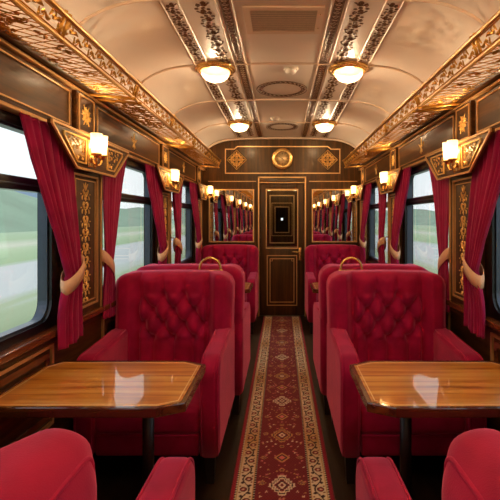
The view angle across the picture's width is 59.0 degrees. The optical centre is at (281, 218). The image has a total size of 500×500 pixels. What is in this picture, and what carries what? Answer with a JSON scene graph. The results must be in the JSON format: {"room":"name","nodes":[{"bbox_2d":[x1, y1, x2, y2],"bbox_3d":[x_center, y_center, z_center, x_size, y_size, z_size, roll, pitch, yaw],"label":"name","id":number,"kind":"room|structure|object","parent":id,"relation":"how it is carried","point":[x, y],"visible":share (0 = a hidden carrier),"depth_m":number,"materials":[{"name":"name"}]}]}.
{"room":"train carriage","nodes":[
{"label":"train carriage","id":0,"kind":"room"},
{"bbox_2d":[0,170,202,447],"bbox_3d":[-1.265,0.140,0.400,0.090,2.720,12.800,0,0,0],"label":"wall","id":1,"kind":"structure","parent":0,"point":[11,429],"depth_m":2.40,"materials":[{"name":"brown wood"}]},
{"bbox_2d":[0,353,49,443],"bbox_3d":[-1.215,0.868,1.750,0.010,0.345,1.080,0,0,0],"label":"trim","id":2,"kind":"structure","parent":1,"relation":"attached to","point":[45,358],"depth_m":2.11,"materials":[{"name":"red wood"}]},
{"bbox_2d":[0,343,53,431],"bbox_3d":[-1.213,0.868,1.750,0.014,0.425,1.160,0,0,0],"label":"trim","id":3,"kind":"structure","parent":1,"relation":"attached to","point":[50,346],"depth_m":2.19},
{"bbox_2d":[0,109,56,350],"bbox_3d":[-1.252,0.045,1.750,0.076,1.050,1.240,0,0,0],"label":"window","id":4,"kind":"structure","parent":1,"relation":"in","point":[44,318],"depth_m":2.31,"materials":[{"name":"black metal"}]},
{"bbox_2d":[0,44,71,126],"bbox_3d":[-1.202,-0.622,1.750,0.037,0.243,1.509,0,0,0],"label":"frieze panel","id":5,"kind":"object","parent":1,"relation":"attached to","point":[23,85],"visible":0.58,"depth_m":2.11,"materials":[{"name":"brown wood"}]},
{"bbox_2d":[0,313,101,370],"bbox_3d":[-1.203,0.624,0.400,0.036,0.033,12.800,0,0,0],"label":"trim","id":6,"kind":"structure","parent":1,"relation":"attached to","point":[52,340],"depth_m":2.10,"materials":[{"name":"brown wood"}]},
{"bbox_2d":[19,113,84,350],"bbox_3d":[-1.137,0.099,2.222,0.113,1.151,0.516,0,0,0],"label":"curtain","id":7,"kind":"object","parent":1,"relation":"hanging from","point":[54,173],"visible":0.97,"depth_m":2.27,"materials":[{"name":"red fabric"}]},
{"bbox_2d":[60,169,101,313],"bbox_3d":[-1.198,0.140,2.650,0.046,0.860,0.460,0,0,0],"label":"pilaster","id":8,"kind":"object","parent":1,"relation":"attached to","point":[88,185],"visible":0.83,"depth_m":2.72,"materials":[{"name":"brown wood"}]},
{"bbox_2d":[72,90,94,134],"bbox_3d":[-1.194,-0.622,2.650,0.054,0.243,0.240,0,0,0],"label":"panel","id":9,"kind":"object","parent":1,"relation":"attached to","point":[83,107],"visible":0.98,"depth_m":2.60,"materials":[{"name":"brown wood"}]},
{"bbox_2d":[47,118,128,177],"bbox_3d":[-1.163,-0.380,2.650,0.115,0.210,1.060,0,0,0],"label":"valance","id":10,"kind":"object","parent":1,"relation":"attached to","point":[73,141],"visible":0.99,"depth_m":2.44,"materials":[{"name":"brown wood"}]},
{"bbox_2d":[87,133,107,168],"bbox_3d":[-1.069,-0.388,2.540,0.093,0.195,0.142,0,0,0],"label":"wall sconce","id":11,"kind":"object","parent":10,"relation":"attached to","point":[97,146],"visible":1,"depth_m":2.51,"materials":[{"name":"glass"}]},
{"bbox_2d":[0,261,194,364],"bbox_3d":[-1.190,0.588,0.400,0.061,0.035,12.800,0,0,0],"label":"window sill","id":12,"kind":"structure","parent":1,"relation":"attached to","point":[14,351],"depth_m":2.10,"materials":[{"name":"red wood"}]},
{"bbox_2d":[0,100,196,183],"bbox_3d":[-1.193,-0.485,0.400,0.056,0.020,12.800,0,0,0],"label":"trim","id":13,"kind":"structure","parent":1,"relation":"attached to","point":[4,105],"depth_m":2.01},
{"bbox_2d":[0,0,203,164],"bbox_3d":[-1.215,-0.960,0.400,0.014,0.320,12.800,0,0,0],"label":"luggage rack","id":14,"kind":"structure","parent":1,"relation":"attached to","point":[29,4],"depth_m":2.43,"materials":[{"name":"gold metal"}]},
{"bbox_2d":[0,37,205,170],"bbox_3d":[-1.198,-0.753,0.400,0.046,0.017,12.800,0,0,0],"label":"trim","id":15,"kind":"structure","parent":1,"relation":"attached to","point":[3,42],"depth_m":2.48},
{"bbox_2d":[0,29,207,168],"bbox_3d":[-1.185,-0.784,0.400,0.071,0.032,12.800,0,0,0],"label":"trim","id":16,"kind":"structure","parent":1,"relation":"attached to","point":[19,44],"depth_m":2.37,"materials":[{"name":"brown wood"}]},
{"bbox_2d":[0,0,220,167],"bbox_3d":[-1.048,-0.792,0.199,0.349,0.128,12.302,0,0,0],"label":"luggage rack","id":17,"kind":"object","parent":1,"relation":"attached to","point":[70,21],"visible":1,"depth_m":2.32,"materials":[{"name":"gold metal"}]},
{"bbox_2d":[101,159,126,318],"bbox_3d":[-1.174,0.100,3.120,0.059,1.152,0.514,0,0,0],"label":"curtain","id":18,"kind":"object","parent":1,"relation":"hanging from","point":[112,187],"visible":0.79,"depth_m":3.00,"materials":[{"name":"red fabric"}]},
{"bbox_2d":[95,103,159,164],"bbox_3d":[-1.202,-0.622,3.550,0.037,0.243,1.509,0,0,0],"label":"frieze panel","id":19,"kind":"object","parent":1,"relation":"attached to","point":[121,134],"visible":0.83,"depth_m":3.38,"materials":[{"name":"brown wood"}]},
{"bbox_2d":[102,159,153,302],"bbox_3d":[-1.252,0.045,3.550,0.076,1.050,1.240,0,0,0],"label":"window","id":20,"kind":"structure","parent":1,"relation":"in","point":[132,165],"depth_m":4.11,"materials":[{"name":"black metal"}]},
{"bbox_2d":[144,164,168,263],"bbox_3d":[-1.137,0.099,4.022,0.113,1.151,0.516,0,0,0],"label":"curtain","id":21,"kind":"object","parent":1,"relation":"hanging from","point":[154,186],"visible":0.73,"depth_m":4.06,"materials":[{"name":"red fabric"}]},
{"bbox_2d":[155,190,170,263],"bbox_3d":[-1.198,0.140,4.450,0.046,0.860,0.460,0,0,0],"label":"pilaster","id":22,"kind":"object","parent":1,"relation":"attached to","point":[166,194],"visible":0.27,"depth_m":4.55,"materials":[{"name":"brown wood"}]},
{"bbox_2d":[160,144,168,168],"bbox_3d":[-1.194,-0.622,4.450,0.054,0.243,0.240,0,0,0],"label":"panel","id":23,"kind":"object","parent":1,"relation":"attached to","point":[164,150],"visible":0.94,"depth_m":4.42,"materials":[{"name":"brown wood"}]},
{"bbox_2d":[155,165,183,192],"bbox_3d":[-1.163,-0.380,4.450,0.115,0.210,1.060,0,0,0],"label":"valance","id":24,"kind":"object","parent":1,"relation":"attached to","point":[163,173],"visible":0.77,"depth_m":4.25,"materials":[{"name":"brown wood"}]},
{"bbox_2d":[168,169,178,189],"bbox_3d":[-1.069,-0.388,4.340,0.093,0.195,0.142,0,0,0],"label":"wall sconce","id":25,"kind":"object","parent":24,"relation":"attached to","point":[174,175],"visible":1,"depth_m":4.30,"materials":[{"name":"glass"}]},
{"bbox_2d":[170,183,182,263],"bbox_3d":[-1.137,0.100,4.920,0.112,1.152,0.515,0,0,0],"label":"curtain","id":26,"kind":"object","parent":1,"relation":"hanging from","point":[176,197],"visible":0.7,"depth_m":4.75,"materials":[{"name":"red fabric"}]},
{"bbox_2d":[171,180,192,263],"bbox_3d":[-1.252,0.045,5.350,0.076,1.050,1.240,0,0,0],"label":"window","id":27,"kind":"structure","parent":1,"relation":"in","point":[188,206],"depth_m":5.91,"materials":[{"name":"black metal"}]},
{"bbox_2d":[169,149,195,181],"bbox_3d":[-1.202,-0.622,5.350,0.037,0.243,1.509,0,0,0],"label":"frieze panel","id":28,"kind":"object","parent":1,"relation":"attached to","point":[186,168],"visible":0.81,"depth_m":5.28,"materials":[{"name":"brown wood"}]},
{"bbox_2d":[189,181,202,263],"bbox_3d":[-1.137,0.099,5.822,0.113,1.151,0.516,0,0,0],"label":"curtain","id":29,"kind":"object","parent":1,"relation":"hanging from","point":[193,187],"visible":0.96,"depth_m":5.87,"materials":[{"name":"red fabric"}]},
{"bbox_2d":[193,199,201,260],"bbox_3d":[-1.198,0.140,6.250,0.046,0.860,0.460,0,0,0],"label":"pilaster","id":30,"kind":"object","parent":1,"relation":"attached to","point":[199,200],"visible":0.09,"depth_m":6.02,"materials":[{"name":"brown wood"}]},
{"bbox_2d":[197,183,207,199],"bbox_3d":[-1.163,-0.380,6.250,0.115,0.210,0.763,0,0,0],"label":"valance","id":31,"kind":"object","parent":1,"relation":"attached to","point":[202,188],"visible":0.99,"depth_m":6.14,"materials":[{"name":"brown wood"}]},
{"bbox_2d":[79,0,484,25],"bbox_3d":[0.000,-1.183,2.500,2.328,0.188,0.019,0,0,0],"label":"trim","id":32,"kind":"structure","parent":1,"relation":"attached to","point":[94,14],"depth_m":2.49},
{"bbox_2d":[31,0,499,150],"bbox_3d":[0.000,-1.157,0.400,2.700,0.346,13.000,0,0,0],"label":"ceiling","id":33,"kind":"structure","parent":0,"point":[141,37],"depth_m":3.28,"materials":[{"name":"beige paint"}]},
{"bbox_2d":[166,3,203,60],"bbox_3d":[-0.650,-1.250,3.020,0.090,0.008,0.944,0,0,0],"label":"trim","id":34,"kind":"structure","parent":33,"relation":"attached to","point":[173,11],"depth_m":2.92,"materials":[{"name":"brown metal"}]},
{"bbox_2d":[159,1,236,137],"bbox_3d":[-0.700,-1.248,0.400,0.012,0.014,12.800,0,0,0],"label":"trim","id":35,"kind":"structure","parent":33,"relation":"attached to","point":[160,2],"depth_m":3.21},
{"bbox_2d":[177,0,242,137],"bbox_3d":[-0.600,-1.253,0.400,0.012,0.014,12.800,0,0,0],"label":"trim","id":36,"kind":"structure","parent":33,"relation":"attached to","point":[178,2],"depth_m":3.10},
{"bbox_2d":[195,1,229,62],"bbox_3d":[-0.470,-1.258,3.051,0.113,0.008,1.011,0,0,0],"label":"trim","id":37,"kind":"structure","parent":33,"relation":"attached to","point":[202,3],"depth_m":2.93,"materials":[{"name":"brown metal"}]},
{"bbox_2d":[195,61,234,82],"bbox_3d":[-0.555,-1.199,3.660,0.336,0.119,0.336,0,0,0],"label":"ceiling lamp","id":38,"kind":"object","parent":33,"relation":"attached to","point":[212,71],"visible":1,"depth_m":3.57,"materials":[{"name":"glass"}]},
{"bbox_2d":[226,74,241,99],"bbox_3d":[-0.470,-1.258,4.131,0.113,0.008,1.011,0,0,0],"label":"trim","id":39,"kind":"structure","parent":33,"relation":"attached to","point":[228,78],"depth_m":4.22,"materials":[{"name":"brown metal"}]},
{"bbox_2d":[214,0,256,136],"bbox_3d":[-0.385,-1.261,0.400,0.012,0.014,12.800,0,0,0],"label":"trim","id":40,"kind":"structure","parent":33,"relation":"attached to","point":[215,1],"depth_m":3.30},
{"bbox_2d":[227,120,251,131],"bbox_3d":[-0.555,-1.199,5.750,0.336,0.119,0.336,0,0,0],"label":"ceiling lamp","id":41,"kind":"object","parent":33,"relation":"attached to","point":[237,125],"visible":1,"depth_m":5.66,"materials":[{"name":"glass"}]},
{"bbox_2d":[218,0,261,136],"bbox_3d":[-0.337,-1.262,3.996,0.061,0.005,5.593,0,0,0],"label":"trim","id":42,"kind":"structure","parent":33,"relation":"attached to","point":[253,112],"depth_m":3.42,"materials":[{"name":"brown metal"}]},
{"bbox_2d":[231,0,263,136],"bbox_3d":[-0.290,-1.264,0.400,0.012,0.014,12.800,0,0,0],"label":"trim","id":43,"kind":"structure","parent":33,"relation":"attached to","point":[232,3],"depth_m":3.33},
{"bbox_2d":[194,121,369,134],"bbox_3d":[0.000,-1.183,5.740,2.328,0.188,0.019,0,0,0],"label":"trim","id":44,"kind":"structure","parent":33,"relation":"attached to","point":[277,121],"depth_m":5.73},
{"bbox_2d":[257,81,306,96],"bbox_3d":[0.000,-1.265,4.300,0.498,0.007,0.522,0,0,0],"label":"trim","id":45,"kind":"structure","parent":33,"relation":"attached to","point":[277,82],"depth_m":4.29,"materials":[{"name":"brown metal"}]},
{"bbox_2d":[141,62,423,83],"bbox_3d":[0.000,-1.183,3.580,2.328,0.188,0.019,0,0,0],"label":"trim","id":46,"kind":"structure","parent":33,"relation":"attached to","point":[279,63],"depth_m":3.57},
{"bbox_2d":[174,99,390,114],"bbox_3d":[0.000,-1.183,4.660,2.328,0.188,0.019,0,0,0],"label":"trim","id":47,"kind":"structure","parent":33,"relation":"attached to","point":[242,99],"depth_m":4.65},
{"bbox_2d":[242,5,324,33],"bbox_3d":[0.010,-1.260,2.800,0.490,0.016,0.380,0,0,0],"label":"ceiling vent","id":48,"kind":"object","parent":33,"relation":"in","point":[259,19],"visible":1,"depth_m":2.76,"materials":[{"name":"metal"}]},
{"bbox_2d":[300,0,332,136],"bbox_3d":[0.290,-1.264,0.400,0.012,0.014,12.800,0,0,0],"label":"trim","id":49,"kind":"structure","parent":33,"relation":"attached to","point":[331,3],"depth_m":3.33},
{"bbox_2d":[302,0,345,136],"bbox_3d":[0.337,-1.262,3.996,0.061,0.005,5.593,0,0,0],"label":"trim","id":50,"kind":"structure","parent":33,"relation":"attached to","point":[310,112],"depth_m":3.42,"materials":[{"name":"brown metal"}]},
{"bbox_2d":[312,120,336,131],"bbox_3d":[0.555,-1.199,5.750,0.336,0.119,0.336,0,0,0],"label":"ceiling lamp","id":51,"kind":"object","parent":33,"relation":"attached to","point":[321,125],"visible":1,"depth_m":5.66,"materials":[{"name":"glass"}]},
{"bbox_2d":[307,0,349,136],"bbox_3d":[0.385,-1.261,0.400,0.012,0.014,12.800,0,0,0],"label":"trim","id":52,"kind":"structure","parent":33,"relation":"attached to","point":[348,1],"depth_m":3.30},
{"bbox_2d":[322,74,337,99],"bbox_3d":[0.470,-1.258,4.131,0.113,0.008,1.011,0,0,0],"label":"trim","id":53,"kind":"structure","parent":33,"relation":"attached to","point":[335,78],"depth_m":4.22,"materials":[{"name":"brown metal"}]},
{"bbox_2d":[329,61,368,82],"bbox_3d":[0.555,-1.199,3.660,0.336,0.119,0.336,0,0,0],"label":"ceiling lamp","id":54,"kind":"object","parent":33,"relation":"attached to","point":[344,71],"visible":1,"depth_m":3.57,"materials":[{"name":"glass"}]},
{"bbox_2d":[334,1,368,62],"bbox_3d":[0.470,-1.258,3.051,0.113,0.008,1.011,0,0,0],"label":"trim","id":55,"kind":"structure","parent":33,"relation":"attached to","point":[361,3],"depth_m":2.93,"materials":[{"name":"brown metal"}]},
{"bbox_2d":[321,0,386,137],"bbox_3d":[0.600,-1.253,0.400,0.012,0.014,12.800,0,0,0],"label":"trim","id":56,"kind":"structure","parent":33,"relation":"attached to","point":[385,2],"depth_m":3.10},
{"bbox_2d":[327,1,404,137],"bbox_3d":[0.700,-1.248,0.400,0.012,0.014,12.800,0,0,0],"label":"trim","id":57,"kind":"structure","parent":33,"relation":"attached to","point":[403,2],"depth_m":3.21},
{"bbox_2d":[360,3,397,60],"bbox_3d":[0.650,-1.250,3.020,0.090,0.008,0.944,0,0,0],"label":"trim","id":58,"kind":"structure","parent":33,"relation":"attached to","point":[390,11],"depth_m":2.92,"materials":[{"name":"brown metal"}]},
{"bbox_2d":[93,315,446,499],"bbox_3d":[0.000,1.540,0.400,2.700,0.080,13.000,0,0,0],"label":"floor","id":59,"kind":"structure","parent":0,"point":[117,477],"depth_m":2.66,"materials":[{"name":"wood"}]},
{"bbox_2d":[0,428,194,499],"bbox_3d":[-0.715,0.936,1.028,0.838,1.129,1.021,0,0,0],"label":"armchair","id":60,"kind":"object","parent":59,"relation":"on","point":[53,463],"visible":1,"depth_m":0.73,"materials":[{"name":"fabric"}]},
{"bbox_2d":[0,360,205,486],"bbox_3d":[-0.805,1.124,2.035,0.825,0.752,0.590,0,0,0],"label":"dining table","id":61,"kind":"object","parent":59,"relation":"on","point":[147,390],"visible":1,"depth_m":1.95,"materials":[{"name":"orange wood"}]},
{"bbox_2d":[74,257,234,483],"bbox_3d":[-0.765,0.891,2.889,0.833,1.219,0.851,0,0,0],"label":"armchair","id":62,"kind":"object","parent":59,"relation":"on","point":[178,314],"visible":0.82,"depth_m":3.04,"materials":[{"name":"fabric"}]},
{"bbox_2d":[95,384,199,433],"bbox_3d":[-0.765,1.135,2.800,0.611,0.183,0.640,0,0,0],"label":"seat cushion","id":63,"kind":"object","parent":62,"relation":"on","point":[188,422],"depth_m":2.48,"materials":[{"name":"fabric"}]},
{"bbox_2d":[136,264,249,414],"bbox_3d":[-0.720,0.926,3.751,0.852,1.148,0.851,0,0,0],"label":"armchair","id":64,"kind":"object","parent":59,"relation":"on","point":[241,308],"visible":0.28,"depth_m":3.35,"materials":[{"name":"fabric"}]},
{"bbox_2d":[201,244,258,333],"bbox_3d":[-0.760,0.937,6.134,0.833,1.125,0.851,0,0,0],"label":"armchair","id":65,"kind":"object","parent":59,"relation":"on","point":[246,257],"visible":0.44,"depth_m":6.32,"materials":[{"name":"fabric"}]},
{"bbox_2d":[229,317,334,499],"bbox_3d":[0.000,1.493,0.506,0.570,0.012,12.412,0,0,0],"label":"carpet runner","id":66,"kind":"object","parent":59,"relation":"on","point":[282,455],"visible":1,"depth_m":3.11,"materials":[{"name":"carpet"}]},
{"bbox_2d":[305,244,359,333],"bbox_3d":[0.750,0.937,6.134,0.833,1.125,0.851,0,0,0],"label":"armchair","id":67,"kind":"object","parent":59,"relation":"on","point":[316,256],"visible":0.36,"depth_m":6.31,"materials":[{"name":"fabric"}]},
{"bbox_2d":[313,264,427,414],"bbox_3d":[0.715,0.926,3.751,0.852,1.148,0.851,0,0,0],"label":"armchair","id":68,"kind":"object","parent":59,"relation":"on","point":[319,308],"visible":0.21,"depth_m":3.36,"materials":[{"name":"fabric"}]},
{"bbox_2d":[326,257,486,483],"bbox_3d":[0.745,0.891,2.889,0.833,1.219,0.851,0,0,0],"label":"armchair","id":69,"kind":"object","parent":59,"relation":"on","point":[381,314],"visible":0.74,"depth_m":3.04,"materials":[{"name":"fabric"}]},
{"bbox_2d":[360,399,465,433],"bbox_3d":[0.745,1.135,2.800,0.611,0.183,0.640,0,0,0],"label":"seat cushion","id":70,"kind":"object","parent":69,"relation":"on","point":[370,423],"depth_m":2.48,"materials":[{"name":"fabric"}]},
{"bbox_2d":[350,360,499,497],"bbox_3d":[0.759,1.124,2.035,0.825,0.752,0.590,0,0,0],"label":"dining table","id":71,"kind":"object","parent":59,"relation":"on","point":[405,390],"visible":1,"depth_m":1.99,"materials":[{"name":"orange wood"}]},
{"bbox_2d":[356,428,499,499],"bbox_3d":[0.670,0.936,1.028,0.838,1.129,1.021,0,0,0],"label":"armchair","id":72,"kind":"object","parent":59,"relation":"on","point":[472,461],"visible":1,"depth_m":0.76,"materials":[{"name":"fabric"}]},
{"bbox_2d":[203,137,360,315],"bbox_3d":[0.000,0.075,6.840,2.620,2.850,0.080,0,0,0],"label":"wall","id":73,"kind":"structure","parent":0,"point":[305,159],"depth_m":6.80,"materials":[{"name":"brown wood"}]},
{"bbox_2d":[209,189,253,241],"bbox_3d":[-0.780,-0.050,6.791,0.700,0.820,0.018,0,0,0],"label":"wall mirror","id":74,"kind":"object","parent":73,"relation":"attached to","point":[231,211],"visible":0.87,"depth_m":6.79,"materials":[{"name":"multicoloured mirror"}]},
{"bbox_2d":[227,150,246,169],"bbox_3d":[-0.701,-0.915,6.791,0.310,0.312,0.014,0,0,0],"label":"diamond ornament","id":75,"kind":"object","parent":73,"relation":"attached to","point":[236,154],"visible":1,"depth_m":6.79,"materials":[{"name":"gold metal"}]},
{"bbox_2d":[260,183,303,314],"bbox_3d":[0.000,0.470,6.797,0.690,2.040,0.106,0,0,0],"label":"door","id":76,"kind":"structure","parent":73,"relation":"in","point":[281,268],"depth_m":6.81,"materials":[{"name":"brown wood"}]},
{"bbox_2d":[208,137,355,147],"bbox_3d":[0.000,-1.146,6.788,2.421,0.240,0.028,0,0,0],"label":"trim","id":77,"kind":"structure","parent":73,"relation":"attached to","point":[251,138],"depth_m":6.77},
{"bbox_2d":[258,177,305,315],"bbox_3d":[0.000,0.424,6.787,0.742,2.152,0.035,0,0,0],"label":"trim","id":78,"kind":"structure","parent":73,"relation":"attached to","point":[258,177],"depth_m":6.77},
{"bbox_2d":[259,178,304,181],"bbox_3d":[0.000,-0.600,6.798,0.700,0.060,0.025,0,0,0],"label":"trim","id":79,"kind":"structure","parent":73,"relation":"attached to","point":[260,179],"depth_m":6.79,"materials":[{"name":"brown wood"}]},
{"bbox_2d":[271,148,292,169],"bbox_3d":[0.005,-0.930,6.777,0.344,0.344,0.045,0,0,0],"label":"medallion","id":80,"kind":"object","parent":73,"relation":"attached to","point":[281,158],"visible":1,"depth_m":6.77,"materials":[{"name":"gold metal"}]},
{"bbox_2d":[225,146,339,173],"bbox_3d":[0.010,-0.912,6.793,1.780,0.425,0.014,0,0,0],"label":"trim","id":81,"kind":"structure","parent":73,"relation":"attached to","point":[237,146],"depth_m":6.79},
{"bbox_2d":[318,150,337,169],"bbox_3d":[0.704,-0.915,6.791,0.310,0.312,0.014,0,0,0],"label":"diamond ornament","id":82,"kind":"object","parent":73,"relation":"attached to","point":[327,154],"visible":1,"depth_m":6.79,"materials":[{"name":"gold metal"}]},
{"bbox_2d":[312,189,356,241],"bbox_3d":[0.810,-0.050,6.791,0.700,0.820,0.018,0,0,0],"label":"wall mirror","id":83,"kind":"object","parent":73,"relation":"attached to","point":[334,211],"visible":0.87,"depth_m":6.79,"materials":[{"name":"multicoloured mirror"}]},
{"bbox_2d":[259,183,304,314],"bbox_3d":[0.000,0.300,9.970,1.360,2.560,6.180,0,0,0],"label":"door frame","id":84,"kind":"structure","parent":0,"point":[281,206],"depth_m":11.40,"materials":[{"name":"brown wood"}]},
{"bbox_2d":[267,190,296,242],"bbox_3d":[0.000,-0.005,10.190,0.670,1.170,2.420,0,0,0],"label":"trim","id":85,"kind":"structure","parent":84,"relation":"attached to","point":[267,190],"depth_m":8.99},
{"bbox_2d":[374,193,499,430],"bbox_3d":[1.265,0.140,0.400,0.090,2.720,12.800,0,0,0],"label":"wall","id":86,"kind":"structure","parent":0,"point":[482,346],"depth_m":2.72,"materials":[{"name":"brown wood"}]},
{"bbox_2d":[360,199,367,258],"bbox_3d":[1.198,0.140,6.420,0.046,0.860,0.460,0,0,0],"label":"pilaster","id":87,"kind":"object","parent":86,"relation":"attached to","point":[361,201],"visible":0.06,"depth_m":6.19,"materials":[{"name":"brown wood"}]},
{"bbox_2d":[359,183,371,263],"bbox_3d":[1.137,0.100,5.992,0.112,1.152,0.515,0,0,0],"label":"curtain","id":88,"kind":"object","parent":86,"relation":"hanging from","point":[368,187],"visible":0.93,"depth_m":6.05,"materials":[{"name":"red fabric"}]},
{"bbox_2d":[365,152,389,183],"bbox_3d":[1.202,-0.622,5.570,0.037,0.243,1.509,0,0,0],"label":"frieze panel","id":89,"kind":"object","parent":86,"relation":"attached to","point":[372,171],"visible":0.86,"depth_m":5.51,"materials":[{"name":"brown wood"}]},
{"bbox_2d":[368,182,387,263],"bbox_3d":[1.252,0.045,5.570,0.076,1.050,1.240,0,0,0],"label":"window","id":90,"kind":"structure","parent":86,"relation":"in","point":[371,254],"depth_m":6.13,"materials":[{"name":"black metal"}]},
{"bbox_2d":[377,189,387,263],"bbox_3d":[1.137,0.099,5.140,0.113,1.151,0.516,0,0,0],"label":"curtain","id":91,"kind":"object","parent":86,"relation":"hanging from","point":[381,245],"visible":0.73,"depth_m":4.96,"materials":[{"name":"red fabric"}]},
{"bbox_2d":[375,167,401,194],"bbox_3d":[1.163,-0.380,4.670,0.115,0.210,1.060,0,0,0],"label":"valance","id":92,"kind":"object","parent":86,"relation":"attached to","point":[395,174],"visible":0.69,"depth_m":4.44,"materials":[{"name":"brown wood"}]},
{"bbox_2d":[380,171,389,190],"bbox_3d":[1.069,-0.388,4.560,0.093,0.195,0.142,0,0,0],"label":"wall sconce","id":93,"kind":"object","parent":92,"relation":"attached to","point":[384,176],"visible":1,"depth_m":4.52,"materials":[{"name":"glass"}]},
{"bbox_2d":[390,147,397,170],"bbox_3d":[1.194,-0.622,4.670,0.054,0.243,0.240,0,0,0],"label":"panel","id":94,"kind":"object","parent":86,"relation":"attached to","point":[393,153],"visible":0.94,"depth_m":4.62,"materials":[{"name":"brown wood"}]},
{"bbox_2d":[388,192,402,263],"bbox_3d":[1.198,0.140,4.670,0.046,0.860,0.460,0,0,0],"label":"pilaster","id":95,"kind":"object","parent":86,"relation":"attached to","point":[391,196],"visible":0.27,"depth_m":4.76,"materials":[{"name":"brown wood"}]},
{"bbox_2d":[390,167,411,263],"bbox_3d":[1.137,0.100,4.242,0.112,1.152,0.515,0,0,0],"label":"curtain","id":96,"kind":"object","parent":86,"relation":"hanging from","point":[401,192],"visible":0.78,"depth_m":4.30,"materials":[{"name":"red fabric"}]},
{"bbox_2d":[404,162,433,263],"bbox_3d":[1.252,0.045,3.770,0.076,1.050,1.240,0,0,0],"label":"window","id":97,"kind":"structure","parent":86,"relation":"in","point":[410,201],"depth_m":4.33,"materials":[{"name":"black metal"}]},
{"bbox_2d":[343,10,499,167],"bbox_3d":[1.048,-0.792,0.199,0.349,0.128,12.302,0,0,0],"label":"luggage rack","id":98,"kind":"object","parent":86,"relation":"attached to","point":[434,109],"visible":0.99,"depth_m":2.76,"materials":[{"name":"gold metal"}]},
{"bbox_2d":[398,112,454,167],"bbox_3d":[1.202,-0.622,3.770,0.037,0.243,1.509,0,0,0],"label":"frieze panel","id":99,"kind":"object","parent":86,"relation":"attached to","point":[429,141],"visible":0.84,"depth_m":3.61,"materials":[{"name":"brown wood"}]},
{"bbox_2d":[356,68,499,168],"bbox_3d":[1.185,-0.784,0.400,0.071,0.032,12.800,0,0,0],"label":"trim","id":100,"kind":"structure","parent":86,"relation":"attached to","point":[496,76],"depth_m":3.00,"materials":[{"name":"brown wood"}]},
{"bbox_2d":[358,78,499,170],"bbox_3d":[1.198,-0.753,0.400,0.046,0.017,12.800,0,0,0],"label":"trim","id":101,"kind":"structure","parent":86,"relation":"attached to","point":[497,82],"depth_m":3.23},
{"bbox_2d":[360,35,499,164],"bbox_3d":[1.215,-0.960,0.400,0.014,0.320,12.800,0,0,0],"label":"trim","id":102,"kind":"structure","parent":86,"relation":"attached to","point":[495,37],"depth_m":2.98,"materials":[{"name":"metal"}]},
{"bbox_2d":[364,127,499,184],"bbox_3d":[1.193,-0.485,0.400,0.056,0.020,12.800,0,0,0],"label":"trim","id":103,"kind":"structure","parent":86,"relation":"attached to","point":[423,161],"depth_m":3.86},
{"bbox_2d":[366,259,499,331],"bbox_3d":[1.190,0.588,0.400,0.061,0.035,12.800,0,0,0],"label":"trim","id":104,"kind":"structure","parent":86,"relation":"attached to","point":[491,322],"depth_m":2.60,"materials":[{"name":"red wood"}]},
{"bbox_2d":[429,167,449,311],"bbox_3d":[1.174,0.099,3.340,0.059,1.151,0.514,0,0,0],"label":"curtain","id":105,"kind":"object","parent":86,"relation":"hanging from","point":[440,188],"visible":0.76,"depth_m":3.20,"materials":[{"name":"red fabric"}]},
{"bbox_2d":[425,128,494,179],"bbox_3d":[1.163,-0.380,2.870,0.115,0.210,1.060,0,0,0],"label":"valance","id":106,"kind":"object","parent":86,"relation":"attached to","point":[473,147],"visible":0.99,"depth_m":2.66,"materials":[{"name":"brown wood"}]},
{"bbox_2d":[442,140,460,172],"bbox_3d":[1.069,-0.388,2.760,0.093,0.195,0.142,0,0,0],"label":"wall sconce","id":107,"kind":"object","parent":106,"relation":"attached to","point":[451,150],"visible":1,"depth_m":2.73,"materials":[{"name":"glass"}]},
{"bbox_2d":[455,100,474,141],"bbox_3d":[1.194,-0.622,2.870,0.054,0.243,0.240,0,0,0],"label":"panel","id":108,"kind":"object","parent":86,"relation":"attached to","point":[464,115],"visible":0.94,"depth_m":2.83,"materials":[{"name":"brown wood"}]},
{"bbox_2d":[449,173,484,305],"bbox_3d":[1.198,0.140,2.870,0.046,0.860,0.460,0,0,0],"label":"pilaster","id":109,"kind":"object","parent":86,"relation":"attached to","point":[459,186],"visible":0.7,"depth_m":2.95,"materials":[{"name":"brown wood"}]},
{"bbox_2d":[463,130,499,338],"bbox_3d":[1.137,0.100,2.442,0.112,1.152,0.515,0,0,0],"label":"curtain","id":110,"kind":"object","parent":86,"relation":"hanging from","point":[485,180],"visible":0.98,"depth_m":2.52,"materials":[{"name":"red fabric"}]},
{"bbox_2d":[475,84,499,133],"bbox_3d":[1.202,-0.622,1.970,0.037,0.243,1.509,0,0,0],"label":"frieze panel","id":111,"kind":"object","parent":86,"relation":"attached to","point":[487,105],"visible":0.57,"depth_m":2.55,"materials":[{"name":"brown wood"}]},
{"bbox_2d":[488,193,499,320],"bbox_3d":[1.252,0.045,1.970,0.076,1.050,1.240,0,0,0],"label":"window","id":112,"kind":"structure","parent":86,"relation":"in","point":[494,229],"depth_m":2.54,"materials":[{"name":"black metal"}]},
{"bbox_2d":[490,332,499,360],"bbox_3d":[1.213,0.868,1.970,0.014,0.425,1.160,0,0,0],"label":"trim","id":113,"kind":"structure","parent":86,"relation":"attached to","point":[492,335],"depth_m":2.53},
{"label":"outside","id":114,"kind":"structure","parent":0,"visible":0},
{"bbox_2d":[0,223,448,332],"bbox_3d":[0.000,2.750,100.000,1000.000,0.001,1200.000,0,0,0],"label":"ground","id":115,"kind":"structure","parent":114,"point":[18,250],"depth_m":29.88,"materials":[{"name":"plant"}]},
{"bbox_2d":[0,189,184,232],"bbox_3d":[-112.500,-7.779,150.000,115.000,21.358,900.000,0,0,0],"label":"hill","id":116,"kind":"structure","parent":115,"relation":"on","point":[18,211],"depth_m":117.43,"materials":[{"name":"plant"}]},
{"bbox_2d":[375,209,435,225],"bbox_3d":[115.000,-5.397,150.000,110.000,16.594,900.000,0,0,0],"label":"hill","id":117,"kind":"structure","parent":115,"relation":"on","point":[420,216],"depth_m":335.26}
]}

